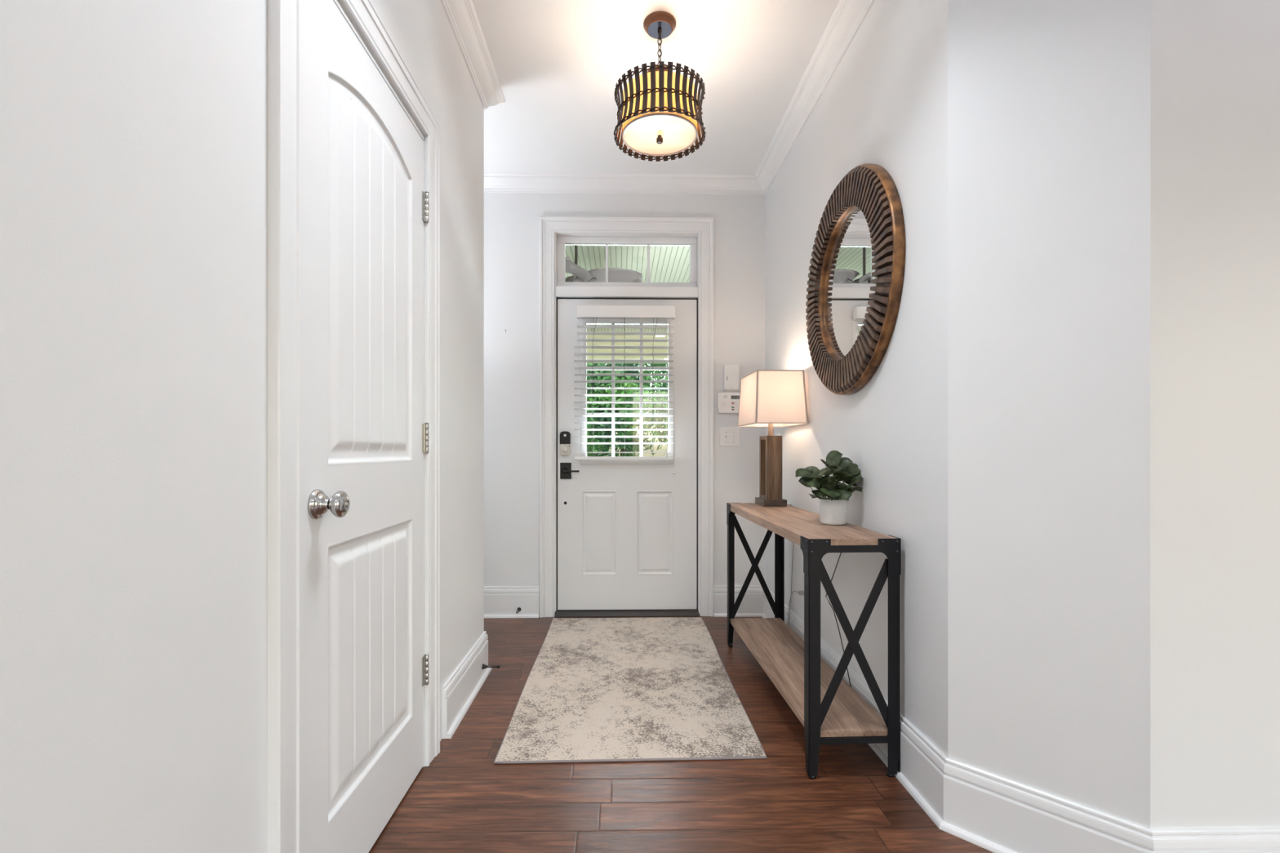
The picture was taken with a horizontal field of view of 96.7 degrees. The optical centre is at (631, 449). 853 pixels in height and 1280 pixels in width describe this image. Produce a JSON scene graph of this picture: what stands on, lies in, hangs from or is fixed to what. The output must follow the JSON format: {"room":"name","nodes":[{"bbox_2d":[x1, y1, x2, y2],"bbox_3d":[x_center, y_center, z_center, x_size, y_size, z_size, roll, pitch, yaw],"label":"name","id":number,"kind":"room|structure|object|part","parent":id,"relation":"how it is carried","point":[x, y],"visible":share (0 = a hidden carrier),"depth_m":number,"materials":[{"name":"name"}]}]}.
{"room":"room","nodes":[
{"label":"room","id":0,"kind":"room"},
{"bbox_2d":[0,0,484,852],"bbox_3d":[-1.322,-0.343,-1.106,1.317,2.886,7.834,0,0,-1],"label":"wall","id":1,"kind":"structure","parent":0,"point":[134,133],"depth_m":0.82,"materials":[{"name":"white paint"}]},
{"bbox_2d":[267,0,439,852],"bbox_3d":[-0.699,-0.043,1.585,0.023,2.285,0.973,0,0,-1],"label":"trim","id":2,"kind":"structure","parent":1,"relation":"attached to","point":[284,16],"depth_m":1.15,"materials":[{"name":"white paint"}]},
{"bbox_2d":[301,0,428,852],"bbox_3d":[-0.695,0.012,1.595,0.106,2.160,0.766,0,0,-1],"label":"door","id":3,"kind":"structure","parent":1,"relation":"in","point":[365,203],"depth_m":1.48,"materials":[{"name":"white paint"}]},
{"bbox_3d":[-0.656,0.122,1.276,0.038,0.061,0.061,0,0,-1],"label":"knob","id":4,"kind":"part","parent":3,"relation":"part of","materials":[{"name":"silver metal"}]},
{"bbox_2d":[442,631,492,738],"bbox_3d":[-0.710,1.000,2.511,0.034,0.199,0.690,0,0,-1],"label":"baseboard","id":5,"kind":"structure","parent":1,"relation":"attached to","point":[460,691],"depth_m":2.40,"materials":[{"name":"white paint"}]},
{"bbox_2d":[440,0,505,109],"bbox_3d":[-0.620,-1.740,-1.050,0.089,0.092,7.923,0,0,-1],"label":"trim","id":6,"kind":"structure","parent":1,"relation":"attached to","point":[461,15],"depth_m":2.46,"materials":[{"name":"white paint"}]},
{"bbox_2d":[481,663,500,669],"bbox_3d":[-0.671,1.038,2.724,0.084,0.027,0.027,0,0,-1],"label":"door stop","id":7,"kind":"object","parent":1,"relation":"attached to","point":[484,666],"visible":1,"depth_m":2.72,"materials":[{"name":"black metal"}]},
{"bbox_2d":[484,192,764,586],"bbox_3d":[-0.589,-0.343,3.825,3.235,2.886,0.140,0,0,-1],"label":"wall","id":8,"kind":"structure","parent":0,"point":[511,220],"depth_m":3.75,"materials":[{"name":"white paint"}]},
{"bbox_2d":[484,586,539,617],"bbox_3d":[-1.336,1.000,3.725,1.458,0.199,0.034,0,0,-1],"label":"baseboard","id":9,"kind":"structure","parent":8,"relation":"attached to","point":[499,602],"depth_m":3.73,"materials":[{"name":"white paint"}]},
{"bbox_2d":[484,172,764,195],"bbox_3d":[-0.587,-1.740,3.711,2.955,0.092,0.089,0,0,-1],"label":"trim","id":10,"kind":"structure","parent":8,"relation":"attached to","point":[494,182],"depth_m":3.72,"materials":[{"name":"white paint"}]},
{"bbox_2d":[539,216,713,617],"bbox_3d":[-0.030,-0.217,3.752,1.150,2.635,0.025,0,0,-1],"label":"trim","id":11,"kind":"structure","parent":8,"relation":"attached to","point":[548,225],"depth_m":3.75,"materials":[{"name":"white paint"}]},
{"bbox_2d":[556,235,697,286],"bbox_3d":[-0.029,-1.256,3.838,0.941,0.353,0.040,0,0,-1],"label":"window","id":12,"kind":"structure","parent":8,"relation":"in","point":[562,241],"depth_m":3.82,"materials":[{"name":"white paint"}]},
{"bbox_2d":[556,297,697,610],"bbox_3d":[-0.027,0.029,3.764,0.942,2.082,0.110,0,0,-1],"label":"door","id":13,"kind":"structure","parent":8,"relation":"in","point":[627,530],"depth_m":3.78,"materials":[{"name":"white paint"}]},
{"bbox_3d":[-0.436,-0.006,3.741,0.042,0.042,0.006,0,0,-1],"label":"turn plate","id":14,"kind":"part","parent":13,"relation":"part of","materials":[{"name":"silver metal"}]},
{"bbox_3d":[-0.392,0.140,3.710,0.102,0.012,0.014,0,0,-1],"label":"lever","id":15,"kind":"part","parent":13,"relation":"part of","materials":[{"name":"black metal"}]},
{"bbox_2d":[573,305,675,459],"bbox_3d":[-0.043,-0.438,3.725,0.660,1.004,0.074,0,0,-1],"label":"window blind","id":16,"kind":"object","parent":13,"relation":"attached to","point":[582,311],"visible":1,"depth_m":3.71,"materials":[{"name":"white plastic"}]},
{"bbox_3d":[-0.240,-0.417,3.723,0.032,0.915,0.056,0,0,-1],"label":"lift cord","id":17,"kind":"part","parent":16,"relation":"part of","materials":[{"name":"white fabric"}]},
{"bbox_3d":[-0.049,0.054,3.727,0.648,0.020,0.052,0,0,-1],"label":"rail","id":18,"kind":"part","parent":16,"relation":"part of","materials":[{"name":"white plastic"}]},
{"bbox_3d":[-0.045,-0.417,3.727,0.002,0.915,0.056,0,0,4],"label":"lift cord","id":19,"kind":"part","parent":16,"relation":"part of","materials":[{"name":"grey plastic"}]},
{"bbox_3d":[0.234,-0.406,3.699,0.026,0.919,0.013,0,0,-1],"label":"pull cord","id":20,"kind":"part","parent":16,"relation":"part of","materials":[{"name":"white plastic"}]},
{"bbox_2d":[554,609,700,617],"bbox_3d":[-0.027,1.082,3.796,0.958,0.036,0.108,0,0,-1],"label":"threshold","id":21,"kind":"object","parent":8,"relation":"attached to","point":[580,613],"depth_m":3.75,"materials":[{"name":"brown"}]},
{"bbox_2d":[716,392,739,413],"bbox_3d":[0.650,-0.311,3.763,0.166,0.136,0.028,0,0,-1],"label":"alarm keypad","id":22,"kind":"object","parent":8,"relation":"attached to","point":[726,402],"visible":0.91,"depth_m":3.75,"materials":[{"name":"white plastic"}]},
{"bbox_2d":[720,427,739,446],"bbox_3d":[0.652,-0.086,3.767,0.132,0.124,0.020,0,0,-1],"label":"light switch","id":23,"kind":"object","parent":8,"relation":"attached to","point":[729,437],"visible":1,"depth_m":3.77,"materials":[{"name":"white plastic"}]},
{"bbox_2d":[724,364,738,391],"bbox_3d":[0.661,-0.479,3.762,0.098,0.178,0.031,0,0,-1],"label":"door chime","id":24,"kind":"object","parent":8,"relation":"attached to","point":[731,371],"visible":1,"depth_m":3.75,"materials":[{"name":"white plastic"}]},
{"bbox_2d":[713,585,763,617],"bbox_3d":[0.717,1.000,3.761,0.345,0.199,0.034,0,0,-1],"label":"baseboard","id":25,"kind":"structure","parent":8,"relation":"attached to","point":[751,605],"depth_m":3.76,"materials":[{"name":"white paint"}]},
{"bbox_2d":[471,0,839,174],"bbox_3d":[1.261,-1.846,-0.596,6.780,0.120,9.045,0,0,-1],"label":"ceiling","id":26,"kind":"structure","parent":0,"point":[558,64],"depth_m":2.67,"materials":[{"name":"white paint"}]},
{"bbox_2d":[613,10,706,161],"bbox_3d":[0.118,-1.537,2.382,0.386,0.498,0.385,0,0,16],"label":"pendant light","id":27,"kind":"object","parent":26,"relation":"hanging from","point":[660,116],"visible":1,"depth_m":2.29,"materials":[{"name":"brown metal"}]},
{"bbox_2d":[622,112,697,155],"bbox_3d":[0.118,-1.316,2.382,0.314,0.007,0.314,0,0,-1],"label":"diffuser","id":28,"kind":"object","parent":27,"relation":"attached to","point":[641,132],"depth_m":2.36,"materials":[{"name":"white glass"}]},
{"bbox_3d":[0.118,-1.677,2.382,0.017,0.165,0.017,0,0,-27],"label":"chain","id":29,"kind":"part","parent":27,"relation":"part of","materials":[{"name":"brown metal"}]},
{"bbox_3d":[0.118,-1.759,2.382,0.101,0.002,0.101,0,0,36],"label":"canopy plate","id":30,"kind":"part","parent":27,"relation":"part of","materials":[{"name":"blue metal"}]},
{"bbox_3d":[0.118,-1.400,2.382,0.312,0.168,0.312,0,0,-1],"label":"lamp shade","id":31,"kind":"part","parent":27,"relation":"part of","materials":[{"name":"brown fabric"}]},
{"bbox_2d":[368,616,992,852],"bbox_3d":[1.262,1.160,-0.656,6.780,0.120,8.925,0,0,-1],"label":"floor","id":32,"kind":"structure","parent":0,"point":[464,802],"depth_m":1.81,"materials":[{"name":"brown wood"}]},
{"bbox_2d":[493,617,767,764],"bbox_3d":[-0.012,1.095,2.849,0.977,0.010,1.707,0,0,-1],"label":"rug","id":33,"kind":"object","parent":32,"relation":"on","point":[595,690],"visible":1,"depth_m":2.49,"materials":[{"name":"beige fabric"}]},
{"bbox_2d":[726,502,901,779],"bbox_3d":[0.719,0.699,2.550,0.323,0.803,1.311,0,0,-2],"label":"console table","id":34,"kind":"object","parent":32,"relation":"on","point":[829,711],"visible":0.87,"depth_m":1.93,"materials":[{"name":"brown wood"}]},
{"bbox_3d":[0.558,0.707,3.171,0.040,0.763,0.047,0,0,-1],"label":"leg","id":35,"kind":"part","parent":34,"relation":"part of","materials":[{"name":"black metal"}]},
{"bbox_3d":[0.574,0.358,3.157,0.076,0.122,0.082,0,0,-1],"label":"corner plate","id":36,"kind":"part","parent":34,"relation":"part of","materials":[{"name":"black metal"}]},
{"bbox_2d":[737,369,808,626],"bbox_3d":[0.755,0.333,3.074,0.284,1.531,0.409,0,0,-1],"label":"table lamp","id":37,"kind":"object","parent":34,"relation":"on","point":[770,398],"depth_m":2.92,"materials":[{"name":"beige fabric"}]},
{"bbox_3d":[0.752,0.094,3.074,0.087,0.338,0.146,0,0,-1],"label":"wooden frame","id":38,"kind":"part","parent":37,"relation":"part of","materials":[{"name":"brown wood"}]},
{"bbox_3d":[0.752,-0.271,3.074,0.275,0.275,0.406,0,0,-1],"label":"lamp shade","id":39,"kind":"part","parent":37,"relation":"part of","materials":[{"name":"white fabric"}]},
{"bbox_3d":[0.752,-0.271,3.074,0.278,0.275,0.409,0,0,-1],"label":"shade trim","id":40,"kind":"part","parent":37,"relation":"part of","materials":[{"name":"beige fabric"}]},
{"bbox_3d":[0.858,0.695,3.026,0.046,0.807,0.182,0,0,-12],"label":"power cord","id":41,"kind":"part","parent":37,"relation":"part of","materials":[{"name":"plastic"}]},
{"bbox_3d":[0.828,0.707,3.183,0.041,0.763,0.046,0,0,-1],"label":"leg","id":42,"kind":"part","parent":34,"relation":"part of","materials":[{"name":"black metal"}]},
{"bbox_2d":[729,617,888,737],"bbox_3d":[0.719,0.954,2.550,0.286,0.020,1.280,0,0,-2],"label":"shelf","id":43,"kind":"object","parent":34,"relation":"attached to","point":[776,647],"depth_m":2.32,"materials":[{"name":"brown wood"}]},
{"bbox_3d":[0.610,0.707,1.918,0.041,0.763,0.046,0,0,-1],"label":"leg","id":44,"kind":"part","parent":34,"relation":"part of","materials":[{"name":"black metal"}]},
{"bbox_3d":[0.625,0.358,1.933,0.078,0.122,0.080,0,0,-1],"label":"corner plate","id":45,"kind":"part","parent":34,"relation":"part of","materials":[{"name":"black metal"}]},
{"bbox_2d":[795,450,862,524],"bbox_3d":[0.794,0.149,2.277,0.278,0.294,0.201,0,0,-1],"label":"potted plant","id":46,"kind":"object","parent":34,"relation":"on","point":[833,508],"visible":1,"depth_m":2.25,"materials":[{"name":"green plant"}]},
{"bbox_3d":[0.810,0.246,2.284,0.111,0.100,0.111,0,0,-1],"label":"pot","id":47,"kind":"part","parent":46,"relation":"part of","materials":[{"name":"white ceramic"}]},
{"bbox_3d":[0.745,0.974,1.914,0.302,0.020,0.022,0,0,-2],"label":"rail","id":48,"kind":"part","parent":34,"relation":"part of","materials":[{"name":"black metal"}]},
{"bbox_3d":[0.745,0.331,1.912,0.230,0.024,0.025,0,0,-2],"label":"rail","id":49,"kind":"part","parent":34,"relation":"part of","materials":[{"name":"black metal"}]},
{"bbox_3d":[0.864,0.358,1.944,0.076,0.122,0.082,0,0,-1],"label":"corner plate","id":50,"kind":"part","parent":34,"relation":"part of","materials":[{"name":"black metal"}]},
{"bbox_3d":[0.880,0.707,1.929,0.040,0.763,0.047,0,0,-1],"label":"leg","id":51,"kind":"part","parent":34,"relation":"part of","materials":[{"name":"black metal"}]},
{"bbox_2d":[764,0,947,757],"bbox_3d":[0.978,-0.343,2.724,0.140,2.886,2.118,0,0,-1],"label":"wall","id":52,"kind":"structure","parent":0,"point":[885,104],"depth_m":2.04,"materials":[{"name":"white paint"}]},
{"bbox_2d":[802,574,804,598],"bbox_3d":[0.900,0.715,2.950,0.007,0.118,0.077,0,0,-1],"label":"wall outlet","id":53,"kind":"object","parent":52,"relation":"attached to","point":[802,575],"visible":0.38,"depth_m":2.97,"materials":[{"name":"white plastic"}]},
{"bbox_2d":[755,0,875,195],"bbox_3d":[0.863,-1.740,2.704,0.089,0.092,2.154,0,0,-1],"label":"trim","id":54,"kind":"structure","parent":52,"relation":"attached to","point":[848,15],"depth_m":2.68,"materials":[{"name":"white paint"}]},
{"bbox_2d":[825,552,851,687],"bbox_3d":[0.866,0.716,2.432,0.060,0.766,0.337,0,0,-1],"label":"power cord","id":55,"kind":"object","parent":52,"relation":"attached to","point":[841,553],"visible":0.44,"depth_m":2.45,"materials":[{"name":"black plastic"}]},
{"bbox_2d":[761,589,947,829],"bbox_3d":[0.891,1.000,2.715,0.034,0.199,2.131,0,0,-1],"label":"baseboard","id":56,"kind":"structure","parent":52,"relation":"attached to","point":[922,764],"depth_m":1.84,"materials":[{"name":"white paint"}]},
{"bbox_2d":[805,164,905,395],"bbox_3d":[0.887,-0.682,2.361,0.050,0.904,0.904,0,0,-1],"label":"wall mirror","id":57,"kind":"object","parent":52,"relation":"attached to","point":[855,276],"visible":1,"depth_m":2.25,"materials":[{"name":"brown metal"}]},
{"bbox_2d":[822,206,876,359],"bbox_3d":[0.906,-0.682,2.361,0.003,0.610,0.610,0,0,-1],"label":"mirror glass","id":58,"kind":"object","parent":57,"relation":"attached to","point":[847,270],"depth_m":2.39,"materials":[{"name":"white"}]},
{"bbox_2d":[947,0,1150,829],"bbox_3d":[1.130,-0.343,1.557,0.140,2.886,0.438,0,0,-45],"label":"wall","id":59,"kind":"structure","parent":0,"point":[1049,100],"depth_m":1.50,"materials":[{"name":"white paint"}]},
{"bbox_2d":[939,758,1154,852],"bbox_3d":[1.068,1.000,1.496,0.034,0.199,0.466,0,0,-45],"label":"baseboard","id":60,"kind":"structure","parent":59,"relation":"attached to","point":[991,812],"depth_m":1.52,"materials":[{"name":"white paint"}]},
{"bbox_2d":[1150,0,1279,829],"bbox_3d":[2.854,-0.343,1.450,3.243,2.886,0.140,0,0,-1],"label":"wall","id":61,"kind":"structure","parent":0,"point":[1215,64],"depth_m":1.35,"materials":[{"name":"white paint"}]},
{"bbox_2d":[1151,827,1279,852],"bbox_3d":[2.848,1.000,1.363,3.257,0.199,0.034,0,0,-1],"label":"baseboard","id":62,"kind":"structure","parent":61,"relation":"attached to","point":[1259,840],"depth_m":1.34,"materials":[{"name":"white paint"}]},
{"label":"outside","id":63,"kind":"structure","parent":0,"visible":0},
{"bbox_3d":[-0.479,1.385,27.446,60.000,0.070,35.100,0,0,-1],"label":"lawn","id":64,"kind":"structure","parent":63,"visible":0},
{"bbox_2d":[586,363,620,456],"bbox_3d":[-2.613,-2.576,18.294,4.958,7.919,3.472,0,0,-1],"label":"tree","id":65,"kind":"object","parent":64,"relation":"on","point":[602,445],"visible":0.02,"depth_m":17.81,"materials":[{"name":"green plant"}]},
{"bbox_2d":[586,363,668,456],"bbox_3d":[-0.117,-2.365,12.806,4.085,7.447,2.767,0,0,-1],"label":"tree","id":66,"kind":"object","parent":64,"relation":"on","point":[631,450],"visible":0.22,"depth_m":11.95,"materials":[{"name":"green plant"}]},
{"bbox_2d":[635,363,668,422],"bbox_3d":[2.905,-2.611,18.955,5.721,8.024,3.100,0,0,-3],"label":"tree","id":67,"kind":"object","parent":64,"relation":"on","point":[665,372],"visible":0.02,"depth_m":18.79,"materials":[{"name":"green plant"}]},
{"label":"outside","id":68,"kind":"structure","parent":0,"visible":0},
{"bbox_2d":[564,244,689,332],"bbox_3d":[-0.120,-2.050,6.902,14.000,0.100,5.995,0,0,-1],"label":"ceiling","id":69,"kind":"structure","parent":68,"point":[668,264],"depth_m":6.04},
{"bbox_2d":[565,244,642,282],"bbox_3d":[-0.523,-1.758,5.336,1.238,0.485,1.188,0,0,-1],"label":"ceiling fan","id":70,"kind":"object","parent":69,"relation":"hanging from","point":[580,274],"visible":0.38,"depth_m":5.22,"materials":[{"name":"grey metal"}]},
{"bbox_3d":[-0.524,-1.581,5.392,0.230,0.132,0.230,0,0,-1],"label":"motor","id":71,"kind":"part","parent":70,"relation":"part of","materials":[{"name":"grey metal"}]},
{"bbox_3d":[-0.517,-1.581,5.002,0.350,0.131,0.520,0,0,-1],"label":"blade","id":72,"kind":"part","parent":70,"relation":"part of","materials":[{"name":"wicker"}]},
{"bbox_3d":[-0.165,-1.581,5.286,0.524,0.131,0.368,0,0,-1],"label":"blade","id":73,"kind":"part","parent":70,"relation":"part of","materials":[{"name":"wicker"}]},
{"bbox_2d":[586,334,668,357],"bbox_3d":[-0.170,-1.780,9.748,14.000,0.440,0.200,0,0,-1],"label":"beam","id":74,"kind":"structure","parent":69,"relation":"attached to","point":[588,336],"depth_m":9.65,"materials":[{"name":"beige paint"}]},
{"bbox_2d":[586,357,668,364],"bbox_3d":[-0.170,-1.530,9.748,14.000,0.060,0.260,0,0,-1],"label":"trim","id":75,"kind":"structure","parent":74,"relation":"attached to","point":[598,358],"depth_m":9.63,"materials":[{"name":"beige"}]}
]}

